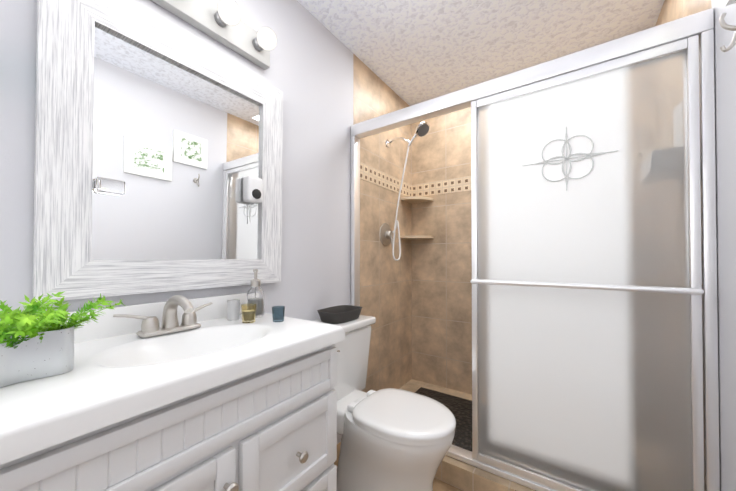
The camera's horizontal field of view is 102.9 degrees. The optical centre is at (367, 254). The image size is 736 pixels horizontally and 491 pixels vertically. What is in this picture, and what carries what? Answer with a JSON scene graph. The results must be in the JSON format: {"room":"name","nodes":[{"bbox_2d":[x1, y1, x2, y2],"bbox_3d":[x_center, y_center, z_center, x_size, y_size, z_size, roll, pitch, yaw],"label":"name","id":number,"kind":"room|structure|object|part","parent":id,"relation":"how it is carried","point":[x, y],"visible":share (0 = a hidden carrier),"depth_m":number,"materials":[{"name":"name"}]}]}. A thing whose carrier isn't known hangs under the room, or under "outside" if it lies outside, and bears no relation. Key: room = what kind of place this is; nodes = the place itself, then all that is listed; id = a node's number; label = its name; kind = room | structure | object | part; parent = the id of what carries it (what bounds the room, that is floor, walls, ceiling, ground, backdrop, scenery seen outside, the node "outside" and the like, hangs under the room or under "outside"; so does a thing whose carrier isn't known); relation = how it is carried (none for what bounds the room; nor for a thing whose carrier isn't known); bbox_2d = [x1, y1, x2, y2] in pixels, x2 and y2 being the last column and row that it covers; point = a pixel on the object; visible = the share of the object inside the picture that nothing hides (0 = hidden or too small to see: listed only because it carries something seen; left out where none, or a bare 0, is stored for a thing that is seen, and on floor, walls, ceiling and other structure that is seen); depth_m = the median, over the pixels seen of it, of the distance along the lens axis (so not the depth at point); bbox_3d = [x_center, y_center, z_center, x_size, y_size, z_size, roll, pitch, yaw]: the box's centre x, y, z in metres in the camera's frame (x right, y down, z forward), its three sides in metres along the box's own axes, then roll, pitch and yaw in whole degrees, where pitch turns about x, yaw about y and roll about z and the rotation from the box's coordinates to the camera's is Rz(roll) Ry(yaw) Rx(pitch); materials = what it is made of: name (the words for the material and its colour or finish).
{"room":"bathroom","nodes":[
{"label":"bathroom","id":0,"kind":"room"},
{"bbox_2d":[0,0,352,443],"bbox_3d":[-0.803,-0.093,0.908,0.100,2.380,2.350,0,-1,35],"label":"wall","id":1,"kind":"structure","parent":0,"point":[308,72],"depth_m":1.43,"materials":[{"name":"white paint"}]},
{"bbox_2d":[33,0,282,301],"bbox_3d":[-0.606,-0.315,1.037,0.074,0.875,0.752,0,-1,35],"label":"mirror","id":2,"kind":"object","parent":1,"relation":"attached to","point":[158,156],"visible":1,"depth_m":0.92,"materials":[{"name":"white wood"}]},
{"bbox_3d":[-0.805,-0.317,0.781,0.038,0.875,0.104,0,-1,35],"label":"frame","id":3,"kind":"part","parent":2,"relation":"part of","materials":[{"name":"white wood"}]},
{"bbox_3d":[-0.624,0.071,1.045,0.029,0.104,0.752,0,-1,35],"label":"frame","id":4,"kind":"part","parent":2,"relation":"part of","materials":[{"name":"white wood"}]},
{"bbox_3d":[-0.625,-0.314,1.050,0.018,0.677,0.554,0,-1,35],"label":"glass","id":5,"kind":"part","parent":2,"relation":"part of","materials":[{"name":"white"}]},
{"bbox_3d":[-0.617,-0.700,1.049,0.029,0.104,0.752,0,-1,35],"label":"frame","id":6,"kind":"part","parent":2,"relation":"part of","materials":[{"name":"white wood"}]},
{"bbox_3d":[-0.436,-0.311,1.313,0.038,0.875,0.104,0,-1,35],"label":"frame","id":7,"kind":"part","parent":2,"relation":"part of","materials":[{"name":"white wood"}]},
{"bbox_2d":[151,0,276,69],"bbox_3d":[-0.578,-0.887,1.026,0.142,0.120,0.610,0,-1,35],"label":"vanity light","id":8,"kind":"object","parent":1,"relation":"attached to","point":[222,22],"visible":1,"depth_m":1.10,"materials":[{"name":"brushed nickel"},{"name":"glass"}]},
{"bbox_2d":[214,11,227,27],"bbox_3d":[-0.550,-0.886,1.104,0.022,0.048,0.048,0,-1,35],"label":"socket","id":9,"kind":"object","parent":8,"relation":"attached to","point":[218,23],"depth_m":1.10,"materials":[{"name":"grey metal"}]},
{"bbox_3d":[-0.509,-0.887,1.076,0.086,0.080,0.080,0,-1,35],"label":"vanity light bulb","id":10,"kind":"part","parent":8,"relation":"part of","materials":[{"name":"white glass"}]},
{"bbox_2d":[252,37,263,51],"bbox_3d":[-0.459,-0.885,1.236,0.022,0.048,0.048,0,-1,35],"label":"socket","id":11,"kind":"object","parent":8,"relation":"attached to","point":[256,47],"depth_m":1.22,"materials":[{"name":"grey metal"}]},
{"bbox_3d":[-0.418,-0.885,1.208,0.086,0.080,0.080,0,-1,35],"label":"vanity light bulb","id":12,"kind":"part","parent":8,"relation":"part of","materials":[{"name":"white glass"}]},
{"bbox_2d":[337,390,365,434],"bbox_3d":[-0.152,0.759,1.469,0.260,0.108,0.240,0,-1,35],"label":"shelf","id":13,"kind":"object","parent":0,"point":[356,396],"depth_m":1.39,"materials":[{"name":"white ceramic"}]},
{"bbox_2d":[353,54,411,392],"bbox_3d":[0.128,-0.028,2.252,0.100,2.480,0.920,0,-1,35],"label":"shower wall tile","id":14,"kind":"structure","parent":0,"point":[385,289],"depth_m":2.15,"materials":[{"name":"brown tile"}]},
{"bbox_2d":[351,136,359,305],"bbox_3d":[-0.078,0.123,1.833,0.029,1.712,0.060,0,-1,35],"label":"door jamb","id":15,"kind":"object","parent":14,"relation":"attached to","point":[355,220],"visible":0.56,"depth_m":1.82,"materials":[{"name":"silver metal"}]},
{"bbox_2d":[351,8,713,137],"bbox_3d":[0.532,-0.773,1.421,1.514,0.070,0.064,0,-1,35],"label":"track","id":16,"kind":"object","parent":15,"relation":"attached to","point":[698,23],"visible":0.77,"depth_m":1.24,"materials":[{"name":"silver metal"}]},
{"bbox_2d":[360,162,411,196],"bbox_3d":[0.142,-0.544,2.187,0.002,0.110,0.820,0,-1,35],"label":"tile border","id":17,"kind":"object","parent":14,"relation":"attached to","point":[370,174],"depth_m":2.14,"materials":[{"name":"beige tile"}]},
{"bbox_2d":[379,122,429,260],"bbox_3d":[0.265,-0.429,2.076,0.329,0.952,0.170,0,-1,35],"label":"shower fixture","id":18,"kind":"object","parent":14,"relation":"attached to","point":[387,237],"visible":1,"depth_m":2.10,"materials":[{"name":"silver metal"}]},
{"bbox_3d":[0.219,-0.828,2.149,0.174,0.062,0.018,0,-1,35],"label":"arm","id":19,"kind":"part","parent":18,"relation":"part of"},
{"bbox_3d":[0.327,-0.823,2.074,0.107,0.108,0.027,0,-1,35],"label":"handle","id":20,"kind":"part","parent":18,"relation":"part of","materials":[{"name":"silver metal"}]},
{"bbox_2d":[334,442,462,490],"bbox_3d":[-0.165,1.141,0.392,1.720,0.100,2.450,0,-1,35],"label":"floor","id":21,"kind":"structure","parent":0,"point":[439,485],"depth_m":1.40,"materials":[{"name":"tile"}]},
{"bbox_2d":[0,293,344,490],"bbox_3d":[-0.576,0.607,0.691,0.503,0.972,1.065,0,-1,35],"label":"bathroom vanity","id":22,"kind":"object","parent":21,"relation":"on","point":[177,393],"visible":0.92,"depth_m":0.67,"materials":[{"name":"white paint"}]},
{"bbox_2d":[0,291,123,387],"bbox_3d":[-0.647,0.148,0.556,0.227,0.177,0.277,0,-1,35],"label":"potted plant","id":23,"kind":"object","parent":22,"relation":"on","point":[32,347],"visible":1,"depth_m":0.55,"materials":[{"name":"green plant"}]},
{"bbox_2d":[0,293,246,342],"bbox_3d":[-0.774,0.199,0.833,0.020,0.087,1.065,0,-1,35],"label":"backsplash","id":24,"kind":"structure","parent":22,"relation":"on","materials":[{"name":"white stone"}]},
{"bbox_2d":[113,295,212,337],"bbox_3d":[-0.572,0.182,0.885,0.157,0.118,0.273,0,-1,35],"label":"faucet","id":25,"kind":"object","parent":22,"relation":"on","point":[170,327],"depth_m":0.90,"materials":[{"name":"silver metal"}]},
{"bbox_3d":[-0.420,0.342,0.586,0.020,0.112,1.005,0,-1,35],"label":"rail","id":26,"kind":"part","parent":22,"relation":"part of","materials":[{"name":"white paint"}]},
{"bbox_3d":[-0.411,0.722,0.561,0.019,0.532,0.323,0,-1,35],"label":"door","id":27,"kind":"part","parent":22,"relation":"part of","materials":[{"name":"white paint"}]},
{"bbox_3d":[-0.311,0.529,0.661,0.033,0.031,0.031,0,-1,35],"label":"knob door","id":28,"kind":"part","parent":22,"relation":"part of","materials":[{"name":"silver metal"}]},
{"bbox_2d":[227,299,239,319],"bbox_3d":[-0.504,0.207,1.099,0.044,0.072,0.044,0,-1,35],"label":"cup","id":29,"kind":"object","parent":22,"relation":"on","point":[233,309],"visible":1,"depth_m":1.08,"materials":[{"name":"white ceramic"}]},
{"bbox_2d":[241,303,256,322],"bbox_3d":[-0.427,0.211,1.052,0.052,0.062,0.052,0,-1,35],"label":"votive","id":30,"kind":"object","parent":22,"relation":"on","point":[248,313],"visible":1,"depth_m":1.03,"materials":[{"name":"yellow glass"}]},
{"bbox_2d":[247,269,264,317],"bbox_3d":[-0.440,0.150,1.153,0.071,0.186,0.066,0,-1,35],"label":"soap dispenser","id":31,"kind":"object","parent":22,"relation":"on","point":[255,294],"visible":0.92,"depth_m":1.13,"materials":[{"name":"clear glass"}]},
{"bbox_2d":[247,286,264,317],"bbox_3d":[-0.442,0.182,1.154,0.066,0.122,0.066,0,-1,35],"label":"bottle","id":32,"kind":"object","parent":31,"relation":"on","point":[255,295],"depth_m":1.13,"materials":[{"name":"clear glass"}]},
{"bbox_2d":[272,306,284,321],"bbox_3d":[-0.326,0.216,1.067,0.046,0.052,0.045,0,-1,35],"label":"votive","id":33,"kind":"object","parent":22,"relation":"on","point":[278,312],"visible":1,"depth_m":1.05,"materials":[{"name":"blue glass"}]},
{"bbox_3d":[-0.210,0.575,0.852,0.019,0.232,0.345,0,-1,35],"label":"drawer","id":34,"kind":"part","parent":22,"relation":"part of","materials":[{"name":"white paint"}]},
{"bbox_3d":[-0.189,0.576,0.837,0.033,0.031,0.031,0,-1,35],"label":"knob drawer","id":35,"kind":"part","parent":22,"relation":"part of","materials":[{"name":"silver metal"}]},
{"bbox_3d":[-0.210,0.850,0.849,0.019,0.282,0.345,0,-1,35],"label":"drawer","id":36,"kind":"part","parent":22,"relation":"part of","materials":[{"name":"white paint"}]},
{"bbox_2d":[313,315,455,490],"bbox_3d":[0.030,0.721,1.344,0.738,0.759,0.474,0,-1,35],"label":"toilet","id":37,"kind":"object","parent":21,"relation":"on","point":[393,439],"visible":0.79,"depth_m":1.21,"materials":[{"name":"white ceramic"}]},
{"bbox_2d":[317,305,362,323],"bbox_3d":[-0.144,0.315,1.542,0.164,0.056,0.244,0,-1,35],"label":"basket","id":38,"kind":"object","parent":37,"relation":"on","point":[339,314],"visible":1,"depth_m":1.49,"materials":[{"name":"grey wicker"}]},
{"bbox_3d":[-0.183,0.563,1.493,0.203,0.360,0.447,0,-1,35],"label":"tank","id":39,"kind":"part","parent":37,"relation":"part of","materials":[{"name":"white ceramic"}]},
{"bbox_3d":[0.101,0.901,1.292,0.556,0.397,0.342,0,-1,35],"label":"bowl","id":40,"kind":"part","parent":37,"relation":"part of","materials":[{"name":"white ceramic"}]},
{"bbox_3d":[0.159,0.694,1.255,0.417,0.014,0.346,0,-1,35],"label":"seat","id":41,"kind":"part","parent":37,"relation":"part of","materials":[{"name":"white ceramic"}]},
{"bbox_3d":[0.160,0.672,1.254,0.422,0.028,0.350,0,-1,35],"label":"lid","id":42,"kind":"part","parent":37,"relation":"part of","materials":[{"name":"white ceramic"}]},
{"bbox_2d":[399,379,471,400],"bbox_3d":[0.781,1.131,1.759,1.520,0.150,0.765,0,-1,35],"label":"pan","id":43,"kind":"object","parent":21,"relation":"on","point":[413,385],"visible":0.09,"depth_m":2.33,"materials":[{"name":"tile"}]},
{"bbox_2d":[415,387,471,451],"bbox_3d":[0.768,1.050,1.741,1.240,0.011,0.570,0,-1,35],"label":"mat","id":44,"kind":"object","parent":43,"relation":"on","point":[459,408],"visible":0.23,"depth_m":1.94,"materials":[{"name":"black rubber"}]},
{"bbox_2d":[434,455,535,490],"bbox_3d":[0.526,1.102,1.391,1.520,0.200,0.130,0,-1,35],"label":"curb","id":45,"kind":"object","parent":21,"relation":"on","point":[461,475],"visible":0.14,"depth_m":1.36,"materials":[{"name":"tile"}]},
{"bbox_2d":[446,445,555,490],"bbox_3d":[0.532,0.988,1.401,1.514,0.027,0.064,0,-1,35],"label":"track","id":46,"kind":"object","parent":45,"relation":"on","point":[459,454],"visible":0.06,"depth_m":1.35,"materials":[{"name":"silver metal"}]},
{"bbox_2d":[411,107,471,394],"bbox_3d":[1.027,-0.030,2.127,1.520,2.480,0.100,0,-1,35],"label":"wall tile","id":47,"kind":"structure","parent":0,"point":[441,304],"depth_m":2.36,"materials":[{"name":"brown tile"}]},
{"bbox_2d":[400,235,433,239],"bbox_3d":[0.400,-0.139,2.380,0.200,0.020,0.200,0,-1,35],"label":"corner shelf","id":48,"kind":"object","parent":47,"relation":"attached to","point":[411,237],"visible":0.98,"depth_m":2.34,"materials":[{"name":"beige ceramic"}]},
{"bbox_2d":[400,196,433,203],"bbox_3d":[0.400,-0.448,2.383,0.200,0.020,0.200,0,-1,35],"label":"corner shelf","id":49,"kind":"object","parent":47,"relation":"attached to","point":[415,199],"visible":1,"depth_m":2.35,"materials":[{"name":"beige ceramic"}]},
{"bbox_2d":[412,176,470,196],"bbox_3d":[0.999,-0.545,2.091,1.518,0.110,0.002,0,-1,35],"label":"tile border","id":50,"kind":"object","parent":47,"relation":"attached to","point":[460,184],"depth_m":2.37,"materials":[{"name":"beige tile"}]},
{"bbox_2d":[297,0,663,105],"bbox_3d":[0.097,-1.335,0.798,1.720,0.100,3.370,0,-1,35],"label":"ceiling","id":51,"kind":"structure","parent":0,"point":[411,52],"depth_m":1.69,"materials":[{"name":"white paint"}]},
{"bbox_2d":[711,0,735,490],"bbox_3d":[0.529,-0.104,-0.014,0.100,2.380,2.350,0,-1,35],"label":"wall","id":52,"kind":"structure","parent":0,"point":[725,103],"depth_m":0.91,"materials":[{"name":"white paint"}]},
{"bbox_2d":[477,49,691,490],"bbox_3d":[0.819,0.116,1.212,0.707,1.646,0.030,0,-1,35],"label":"shower door","id":53,"kind":"structure","parent":52,"relation":"attached to","point":[585,390],"depth_m":1.15,"materials":[{"name":"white glass"}]},
{"bbox_2d":[471,101,477,460],"bbox_3d":[0.512,0.118,1.406,0.026,1.708,0.022,0,-1,35],"label":"stile","id":54,"kind":"object","parent":53,"relation":"attached to","point":[474,235],"visible":0.79,"depth_m":1.40,"materials":[{"name":"silver metal"}]},
{"bbox_2d":[478,453,582,490],"bbox_3d":[0.810,0.952,1.190,0.699,0.035,0.022,0,-1,35],"label":"rail","id":55,"kind":"object","parent":53,"relation":"attached to","point":[527,474],"visible":1,"depth_m":1.26,"materials":[{"name":"silver metal"}]},
{"bbox_2d":[522,127,617,190],"bbox_3d":[0.812,-0.390,1.200,0.324,0.264,0.004,0,-1,35],"label":"ornament","id":56,"kind":"object","parent":53,"relation":"attached to","point":[566,158],"depth_m":1.20,"materials":[{"name":"white"}]},
{"bbox_2d":[477,38,687,107],"bbox_3d":[0.810,-0.721,1.209,0.699,0.035,0.022,0,-1,35],"label":"rail","id":57,"kind":"object","parent":53,"relation":"attached to","point":[655,52],"visible":1,"depth_m":1.15,"materials":[{"name":"silver metal"}]},
{"bbox_2d":[687,35,704,490],"bbox_3d":[1.108,0.114,0.993,0.026,1.708,0.022,0,-1,35],"label":"stile","id":58,"kind":"object","parent":53,"relation":"attached to","point":[696,338],"visible":0.81,"depth_m":0.99,"materials":[{"name":"silver metal"}]},
{"bbox_2d":[655,0,711,25],"bbox_3d":[1.460,-0.039,1.329,0.100,2.480,0.920,0,-1,35],"label":"wall tiles","id":59,"kind":"structure","parent":52,"relation":"attached to","point":[672,10],"depth_m":1.28,"materials":[{"name":"beige tile"}]},
{"bbox_2d":[699,29,719,490],"bbox_3d":[1.143,0.114,0.988,0.029,1.712,0.060,0,-1,35],"label":"door jamb","id":60,"kind":"object","parent":52,"relation":"attached to","point":[709,272],"visible":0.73,"depth_m":0.97,"materials":[{"name":"silver metal"}]},
{"bbox_2d":[719,13,735,51],"bbox_3d":[0.985,-0.604,0.788,0.056,0.106,0.044,0,-1,35],"label":"wall hook","id":61,"kind":"object","parent":52,"relation":"attached to","point":[725,26],"visible":1,"depth_m":0.79,"materials":[{"name":"silver metal"}]},
{"bbox_2d":[725,0,735,5],"bbox_3d":[0.971,-0.845,0.741,0.022,0.250,0.260,0,-1,35],"label":"picture","id":62,"kind":"object","parent":52,"relation":"attached to","point":[728,2],"visible":1,"depth_m":0.84,"materials":[{"name":"white fabric"}]},
{"bbox_3d":[0.496,0.126,1.380,0.017,0.018,0.039,0,-1,35],"label":"post","id":63,"kind":"object","parent":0,"visible":0},
{"bbox_2d":[472,279,701,294],"bbox_3d":[0.782,0.123,1.159,0.723,0.022,0.021,0,-1,35],"label":"door towel bar","id":64,"kind":"object","parent":63,"relation":"attached to","point":[671,290],"visible":0.93,"depth_m":1.10,"materials":[{"name":"silver metal"}]}
]}

